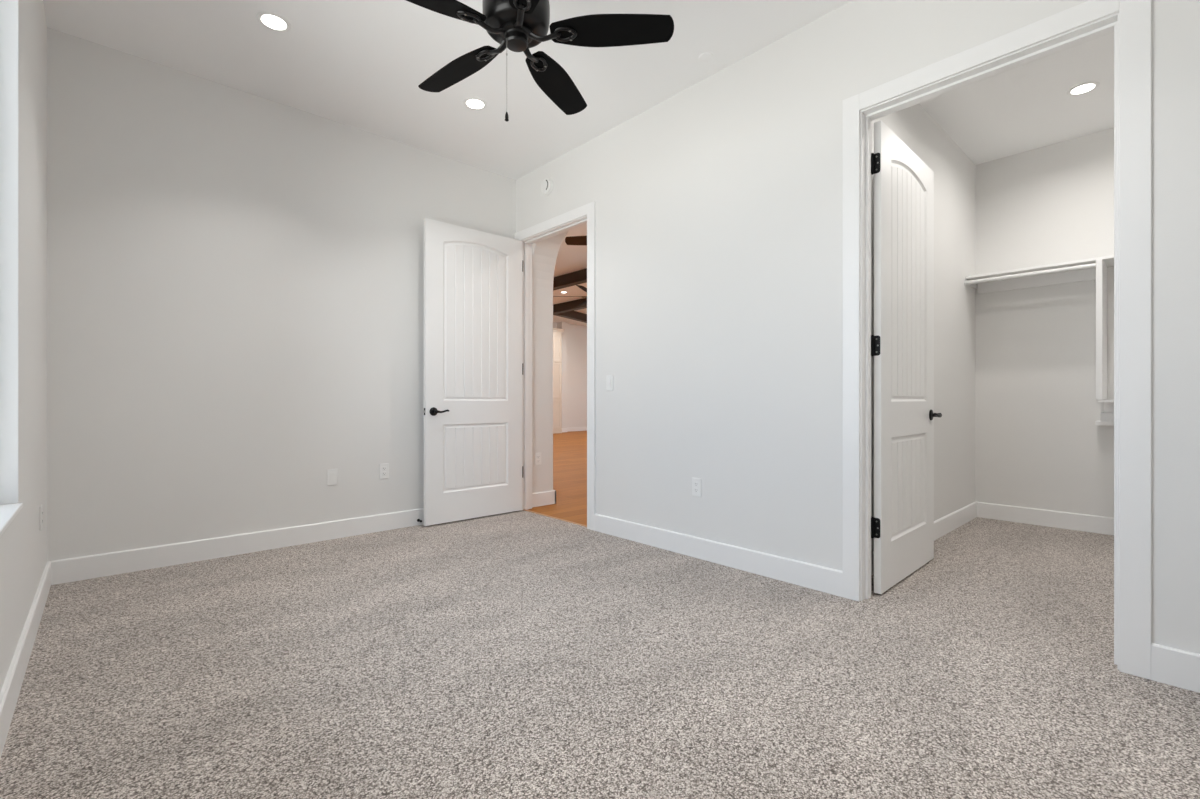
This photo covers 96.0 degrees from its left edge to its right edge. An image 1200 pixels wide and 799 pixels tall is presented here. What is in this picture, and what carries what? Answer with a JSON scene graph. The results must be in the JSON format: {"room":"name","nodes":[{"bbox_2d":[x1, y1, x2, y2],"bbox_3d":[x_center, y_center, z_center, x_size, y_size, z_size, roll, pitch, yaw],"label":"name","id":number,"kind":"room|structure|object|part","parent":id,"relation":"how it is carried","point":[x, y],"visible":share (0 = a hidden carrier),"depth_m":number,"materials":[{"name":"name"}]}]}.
{"room":"empty bedroom","nodes":[
{"label":"empty bedroom","id":0,"kind":"room"},
{"bbox_2d":[0,0,46,691],"bbox_3d":[-1.460,-0.502,1.127,0.170,3.005,4.675,0,0,-42],"label":"wall","id":1,"kind":"structure","parent":0,"point":[23,547],"depth_m":2.26,"materials":[{"name":"paint"}]},
{"bbox_2d":[0,0,22,535],"bbox_3d":[-1.508,-0.585,1.192,0.177,1.950,1.896,0,0,-42],"label":"window","id":2,"kind":"structure","parent":1,"relation":"in","point":[10,506],"depth_m":1.92,"materials":[{"name":"plastic"}]},
{"bbox_3d":[-1.486,0.381,1.213,0.117,0.018,1.894,0,0,-43],"label":"sill","id":3,"kind":"part","parent":2,"relation":"part of","materials":[{"name":"paint"}]},
{"bbox_2d":[0,561,50,757],"bbox_3d":[-1.426,0.936,1.226,0.015,0.128,4.575,0,0,-42],"label":"baseboard","id":4,"kind":"structure","parent":1,"relation":"attached to","point":[9,694],"depth_m":1.91,"materials":[{"name":"paint"}]},
{"bbox_2d":[39,504,42,530],"bbox_3d":[-2.678,0.565,2.588,0.009,0.115,0.070,0,0,-42],"label":"wall outlet","id":5,"kind":"object","parent":1,"relation":"attached to","point":[40,507],"visible":1,"depth_m":2.56,"materials":[{"name":"white plastic"}]},
{"bbox_2d":[47,27,515,560],"bbox_3d":[-1.980,-0.502,3.889,3.195,3.005,0.100,0,0,-42],"label":"wall","id":6,"kind":"structure","parent":0,"point":[235,277],"depth_m":3.44,"materials":[{"name":"paint"}]},
{"bbox_2d":[51,508,423,584],"bbox_3d":[-1.862,0.936,3.919,2.980,0.128,0.015,0,0,-42],"label":"baseboard","id":7,"kind":"structure","parent":6,"relation":"attached to","point":[126,561],"depth_m":3.41,"materials":[{"name":"paint"}]},
{"bbox_2d":[327,469,336,485],"bbox_3d":[-1.920,0.556,3.871,0.070,0.115,0.008,0,0,-42],"label":"wall plate","id":8,"kind":"object","parent":6,"relation":"attached to","point":[331,473],"visible":1,"depth_m":3.87,"materials":[{"name":"white plastic"}]},
{"bbox_2d":[379,463,388,478],"bbox_3d":[-1.647,0.546,4.121,0.070,0.115,0.009,0,0,-42],"label":"wall outlet","id":9,"kind":"object","parent":6,"relation":"attached to","point":[383,468],"visible":1,"depth_m":4.12,"materials":[{"name":"white plastic"}]},
{"bbox_2d":[532,231,567,492],"bbox_3d":[-2.649,-0.680,7.379,0.295,3.360,11.740,0,0,-42],"label":"wall","id":10,"kind":"structure","parent":0,"point":[545,252],"depth_m":5.08,"materials":[{"name":"paint"}]},
{"bbox_2d":[535,453,540,464],"bbox_3d":[-0.579,0.557,5.058,0.070,0.115,0.009,0,0,-42],"label":"wall outlet","id":11,"kind":"object","parent":10,"relation":"attached to","point":[537,455],"visible":1,"depth_m":5.05,"materials":[{"name":"white plastic"}]},
{"bbox_2d":[532,490,555,506],"bbox_3d":[-3.436,0.936,8.251,0.308,0.128,8.590,0,0,-42],"label":"baseboard","id":12,"kind":"structure","parent":10,"relation":"attached to","point":[547,497],"depth_m":5.09,"materials":[{"name":"paint"}]},
{"bbox_2d":[553,322,586,427],"bbox_3d":[-2.986,-0.680,14.937,9.420,3.360,0.340,0,0,-42],"label":"wall","id":13,"kind":"structure","parent":0,"point":[574,337],"depth_m":17.03,"materials":[{"name":"paint"}]},
{"bbox_2d":[562,427,586,431],"bbox_3d":[-0.451,0.936,17.182,2.450,0.128,0.255,0,0,-42],"label":"baseboard","id":14,"kind":"structure","parent":13,"relation":"attached to","point":[568,429],"depth_m":17.01,"materials":[{"name":"paint"}]},
{"bbox_2d":[553,224,586,325],"bbox_3d":[0.824,-2.420,10.561,9.715,0.120,11.940,0,0,-42],"label":"ceiling","id":15,"kind":"structure","parent":0,"point":[570,258],"depth_m":9.58,"materials":[{"name":"paint"}]},
{"bbox_2d":[553,268,586,290],"bbox_3d":[-0.122,-2.257,9.695,0.170,0.204,11.720,0,0,-42],"label":"ceiling beam","id":16,"kind":"structure","parent":15,"relation":"attached to","point":[577,277],"depth_m":10.05,"materials":[{"name":"brown wood"}]},
{"bbox_2d":[553,298,586,313],"bbox_3d":[1.235,-2.257,10.938,0.170,0.204,11.720,0,0,-42],"label":"ceiling beam","id":17,"kind":"structure","parent":15,"relation":"attached to","point":[571,305],"depth_m":12.99,"materials":[{"name":"brown wood"}]},
{"bbox_2d":[553,311,586,322],"bbox_3d":[-0.099,-2.257,15.554,0.170,0.204,4.301,0,0,29],"label":"ceiling beam","id":18,"kind":"structure","parent":15,"relation":"attached to","point":[574,315],"depth_m":14.40,"materials":[{"name":"brown wood"}]},
{"bbox_2d":[553,285,586,305],"bbox_3d":[-0.140,-2.029,9.194,1.736,0.663,1.816,0,0,-2],"label":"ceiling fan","id":19,"kind":"object","parent":15,"relation":"hanging from","point":[583,288],"visible":0.11,"depth_m":9.10,"materials":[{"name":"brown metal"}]},
{"bbox_3d":[-0.605,-1.750,9.178,0.807,0.037,0.148,0,0,-2],"label":"blade","id":20,"kind":"part","parent":19,"relation":"part of","materials":[{"name":"brown wood"}]},
{"bbox_3d":[-0.209,-1.750,8.671,0.148,0.037,0.807,0,0,16],"label":"blade","id":21,"kind":"part","parent":19,"relation":"part of","materials":[{"name":"brown wood"}]},
{"bbox_2d":[565,236,586,244],"bbox_3d":[0.294,-2.023,5.891,1.356,0.673,1.417,0,0,3],"label":"ceiling fan","id":22,"kind":"object","parent":15,"relation":"hanging from","point":[572,240],"visible":0.02,"depth_m":5.91,"materials":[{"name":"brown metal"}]},
{"bbox_2d":[43,0,1113,179],"bbox_3d":[0.818,-2.065,2.923,6.015,0.120,5.305,0,0,-42],"label":"ceiling","id":23,"kind":"structure","parent":0,"point":[360,64],"depth_m":3.27,"materials":[{"name":"paint"}]},
{"bbox_2d":[256,11,290,32],"bbox_3d":[-1.731,-2.002,2.868,0.160,0.006,0.160,0,0,-42],"label":"recessed light","id":24,"kind":"object","parent":23,"relation":"in","point":[272,21],"visible":1,"depth_m":2.86,"materials":[{"name":"white plastic"}]},
{"bbox_2d":[463,97,486,109],"bbox_3d":[-0.847,-2.002,3.661,0.160,0.006,0.160,0,0,-42],"label":"recessed light","id":25,"kind":"object","parent":23,"relation":"in","point":[473,103],"visible":1,"depth_m":3.65,"materials":[{"name":"white plastic"}]},
{"bbox_2d":[406,0,673,121],"bbox_3d":[-0.296,-1.575,2.254,1.203,0.859,1.255,0,0,3],"label":"ceiling fan","id":26,"kind":"object","parent":23,"relation":"hanging from","point":[517,25],"visible":1,"depth_m":2.24,"materials":[{"name":"black metal"}]},
{"bbox_3d":[-0.684,-1.527,2.040,0.512,0.037,0.148,0,0,-33],"label":"blade","id":27,"kind":"part","parent":26,"relation":"part of","materials":[{"name":"black wood"}]},
{"bbox_3d":[-0.659,-1.527,2.508,0.512,0.037,0.148,0,0,39],"label":"blade","id":28,"kind":"part","parent":26,"relation":"part of","materials":[{"name":"black wood"}]},
{"bbox_3d":[-0.479,-1.514,2.175,0.203,0.038,0.069,0,0,-36],"label":"blade arm","id":29,"kind":"part","parent":26,"relation":"part of","materials":[{"name":"brown metal"}]},
{"bbox_3d":[-0.469,-1.514,2.352,0.203,0.038,0.069,0,0,42],"label":"blade arm","id":30,"kind":"part","parent":26,"relation":"part of","materials":[{"name":"brown metal"}]},
{"bbox_3d":[-0.308,-1.514,2.110,0.069,0.038,0.203,0,0,-12],"label":"blade arm","id":31,"kind":"part","parent":26,"relation":"part of","materials":[{"name":"brown metal"}]},
{"bbox_3d":[-0.246,-1.527,1.872,0.148,0.037,0.512,0,0,-15],"label":"blade","id":32,"kind":"part","parent":26,"relation":"part of","materials":[{"name":"black"}]},
{"bbox_3d":[-0.292,-1.514,2.400,0.069,0.038,0.203,0,0,18],"label":"blade arm","id":33,"kind":"part","parent":26,"relation":"part of","materials":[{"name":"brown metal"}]},
{"bbox_3d":[-0.196,-1.514,2.249,0.203,0.038,0.069,0,0,3],"label":"blade arm","id":34,"kind":"part","parent":26,"relation":"part of","materials":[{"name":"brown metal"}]},
{"bbox_3d":[-0.206,-1.527,2.630,0.148,0.037,0.512,0,0,21],"label":"blade","id":35,"kind":"part","parent":26,"relation":"part of","materials":[{"name":"black wood"}]},
{"bbox_3d":[0.049,-1.527,2.236,0.512,0.037,0.148,0,0,3],"label":"blade","id":36,"kind":"part","parent":26,"relation":"part of","materials":[{"name":"black wood"}]},
{"bbox_2d":[699,52,712,61],"bbox_3d":[0.620,-2.002,3.160,0.083,0.006,0.083,0,0,-42],"label":"sprinkler cover","id":37,"kind":"object","parent":23,"relation":"attached to","point":[704,57],"visible":1,"depth_m":3.16,"materials":[{"name":"paint"}]},
{"bbox_2d":[1067,81,1099,95],"bbox_3d":[3.115,-2.002,3.484,0.160,0.006,0.160,0,0,-42],"label":"recessed light","id":38,"kind":"object","parent":23,"relation":"in","point":[1083,88],"visible":1,"depth_m":3.47,"materials":[{"name":"white plastic"}]},
{"bbox_2d":[0,431,1199,798],"bbox_3d":[0.382,1.060,8.590,13.030,0.120,14.250,0,0,-42],"label":"floor","id":39,"kind":"structure","parent":0,"point":[521,654],"depth_m":1.94,"materials":[{"name":"carpet"}]},
{"bbox_2d":[523,509,586,526],"bbox_3d":[-0.381,0.999,4.551,0.024,0.010,0.915,0,0,-42],"label":"threshold","id":40,"kind":"object","parent":39,"relation":"on","point":[523,509],"visible":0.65,"depth_m":4.52,"materials":[{"name":"brown wood"}]},
{"bbox_2d":[553,328,564,433],"bbox_3d":[-1.614,-0.545,15.912,1.020,3.090,0.553,0,0,-42],"label":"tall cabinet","id":41,"kind":"object","parent":39,"relation":"on","point":[557,333],"visible":0.34,"depth_m":15.95,"materials":[{"name":"white wood"}]},
{"bbox_3d":[-1.311,-1.515,15.902,0.427,0.810,0.019,0,0,-43],"label":"cabinet door","id":42,"kind":"part","parent":41,"relation":"part of","materials":[{"name":"white wood"}]},
{"bbox_3d":[-1.311,-0.555,15.902,0.427,1.050,0.019,0,0,-43],"label":"cabinet door","id":43,"kind":"part","parent":41,"relation":"part of","materials":[{"name":"white wood"}]},
{"bbox_3d":[-1.311,0.430,15.902,0.427,0.860,0.019,0,0,-43],"label":"cabinet door","id":44,"kind":"part","parent":41,"relation":"part of","materials":[{"name":"white wood"}]},
{"bbox_3d":[-1.456,-2.045,15.739,1.020,0.090,0.085,0,0,-43],"label":"crown","id":45,"kind":"part","parent":41,"relation":"part of","materials":[{"name":"white wood"}]},
{"bbox_2d":[516,0,1199,653],"bbox_3d":[1.000,-0.502,3.090,0.120,3.005,5.305,0,0,-42],"label":"wall","id":46,"kind":"structure","parent":0,"point":[719,204],"depth_m":3.02,"materials":[{"name":"paint"}]},
{"bbox_2d":[423,218,522,525],"bbox_3d":[-1.030,-0.214,4.543,0.953,2.405,0.156,0,0,-42],"label":"door","id":47,"kind":"structure","parent":46,"relation":"in","point":[473,365],"depth_m":4.49,"materials":[{"name":"paint"}]},
{"bbox_3d":[-1.294,0.095,4.239,0.067,0.067,0.058,0,0,-43],"label":"handle","id":48,"kind":"part","parent":47,"relation":"part of","materials":[{"name":"black metal"}]},
{"bbox_3d":[-1.040,-0.649,4.534,0.609,1.318,0.035,0,0,-43],"label":"panel","id":49,"kind":"part","parent":47,"relation":"part of","materials":[{"name":"paint"}]},
{"bbox_3d":[-1.040,0.473,4.534,0.609,0.547,0.035,0,0,-43],"label":"panel","id":50,"kind":"part","parent":47,"relation":"part of","materials":[{"name":"paint"}]},
{"bbox_2d":[541,178,552,195],"bbox_3d":[-0.455,-1.800,4.559,0.041,0.140,0.140,0,0,-42],"label":"smoke detector","id":51,"kind":"object","parent":46,"relation":"attached to","point":[547,184],"visible":1,"depth_m":4.53,"materials":[{"name":"white plastic"}]},
{"bbox_2d":[514,201,595,529],"bbox_3d":[-0.362,-0.257,4.565,0.138,2.513,1.087,0,0,-42],"label":"door frame","id":52,"kind":"structure","parent":46,"relation":"attached to","point":[585,214],"depth_m":4.53,"materials":[{"name":"paint"}]},
{"bbox_2d":[606,375,612,390],"bbox_3d":[0.070,-0.123,4.008,0.012,0.115,0.070,0,0,-42],"label":"light switch","id":53,"kind":"object","parent":46,"relation":"attached to","point":[609,378],"visible":1,"depth_m":4.00,"materials":[{"name":"white plastic"}]},
{"bbox_2d":[692,478,700,496],"bbox_3d":[0.611,0.555,3.419,0.009,0.115,0.070,0,0,-42],"label":"wall outlet","id":54,"kind":"object","parent":46,"relation":"attached to","point":[696,482],"visible":1,"depth_m":3.41,"materials":[{"name":"white plastic"}]},
{"bbox_2d":[594,514,842,596],"bbox_3d":[0.597,0.936,3.430,0.015,0.128,1.882,0,0,-42],"label":"baseboard","id":55,"kind":"structure","parent":46,"relation":"attached to","point":[808,575],"depth_m":3.22,"materials":[{"name":"paint"}]},
{"bbox_2d":[871,120,941,593],"bbox_3d":[1.732,-0.214,3.055,0.953,2.405,0.156,0,0,-44],"label":"door","id":56,"kind":"structure","parent":46,"relation":"in","point":[902,341],"depth_m":2.96,"materials":[{"name":"paint"}]},
{"bbox_3d":[1.741,-0.649,3.064,0.609,1.318,0.035,0,0,-44],"label":"panel","id":57,"kind":"part","parent":56,"relation":"part of","materials":[{"name":"paint"}]},
{"bbox_3d":[1.741,0.473,3.064,0.609,0.547,0.035,0,0,-44],"label":"panel","id":58,"kind":"part","parent":56,"relation":"part of","materials":[{"name":"paint"}]},
{"bbox_3d":[2.053,0.095,3.298,0.067,0.067,0.058,0,0,-44],"label":"handle","id":59,"kind":"part","parent":56,"relation":"part of","materials":[{"name":"black metal"}]},
{"bbox_2d":[843,0,1150,679],"bbox_3d":[1.651,-0.257,2.379,0.154,2.513,1.093,0,0,-42],"label":"door frame","id":60,"kind":"structure","parent":46,"relation":"attached to","point":[1129,21],"depth_m":2.04,"materials":[{"name":"paint"}]},
{"bbox_3d":[1.702,-0.257,2.426,0.017,2.513,1.093,0,0,-43],"label":"casing","id":61,"kind":"part","parent":60,"relation":"part of","materials":[{"name":"paint"}]},
{"bbox_2d":[1151,643,1199,692],"bbox_3d":[2.144,0.936,1.742,0.015,0.128,0.512,0,0,-42],"label":"baseboard","id":62,"kind":"structure","parent":46,"relation":"attached to","point":[1179,668],"depth_m":1.88,"materials":[{"name":"paint"}]},
{"bbox_2d":[871,104,974,550],"bbox_3d":[2.217,-0.502,3.775,2.600,3.005,0.100,0,0,-42],"label":"wall","id":63,"kind":"structure","parent":0,"point":[954,171],"depth_m":4.12,"materials":[{"name":"paint"}]},
{"bbox_2d":[871,502,976,574],"bbox_3d":[2.258,0.936,3.734,2.565,0.128,0.015,0,0,-42],"label":"baseboard","id":64,"kind":"structure","parent":63,"relation":"attached to","point":[950,522],"depth_m":4.12,"materials":[{"name":"paint"}]},
{"bbox_2d":[975,128,1113,517],"bbox_3d":[3.985,-0.502,3.845,0.100,3.005,2.385,0,0,-42],"label":"wall","id":65,"kind":"structure","parent":0,"point":[1039,444],"depth_m":4.28,"materials":[{"name":"paint"}]},
{"bbox_2d":[964,255,1113,293],"bbox_3d":[3.818,-0.952,3.693,0.348,0.104,2.184,0,0,-42],"label":"closet shelf","id":66,"kind":"object","parent":65,"relation":"attached to","point":[1085,269],"visible":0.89,"depth_m":4.19,"materials":[{"name":"paint"}]},
{"bbox_3d":[3.241,-0.948,4.109,0.033,0.033,0.786,0,0,-43],"label":"hanging rod","id":67,"kind":"part","parent":66,"relation":"part of","materials":[{"name":"white metal"}]},
{"bbox_2d":[977,502,1113,534],"bbox_3d":[3.942,0.936,3.806,0.015,0.128,2.185,0,0,-42],"label":"baseboard","id":68,"kind":"structure","parent":65,"relation":"attached to","point":[1049,518],"depth_m":4.25,"materials":[{"name":"paint"}]},
{"bbox_2d":[1096,259,1106,399],"bbox_3d":[3.633,-0.492,3.911,0.326,0.984,0.034,0,0,-42],"label":"divider panel","id":69,"kind":"object","parent":65,"relation":"attached to","point":[1101,268],"visible":1,"depth_m":3.81,"materials":[{"name":"paint"}]},
{"bbox_2d":[1095,400,1113,425],"bbox_3d":[4.091,0.095,3.421,0.314,0.186,1.415,0,0,-42],"label":"closet shelf","id":70,"kind":"object","parent":65,"relation":"attached to","point":[1107,417],"visible":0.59,"depth_m":3.92,"materials":[{"name":"paint"}]}
]}

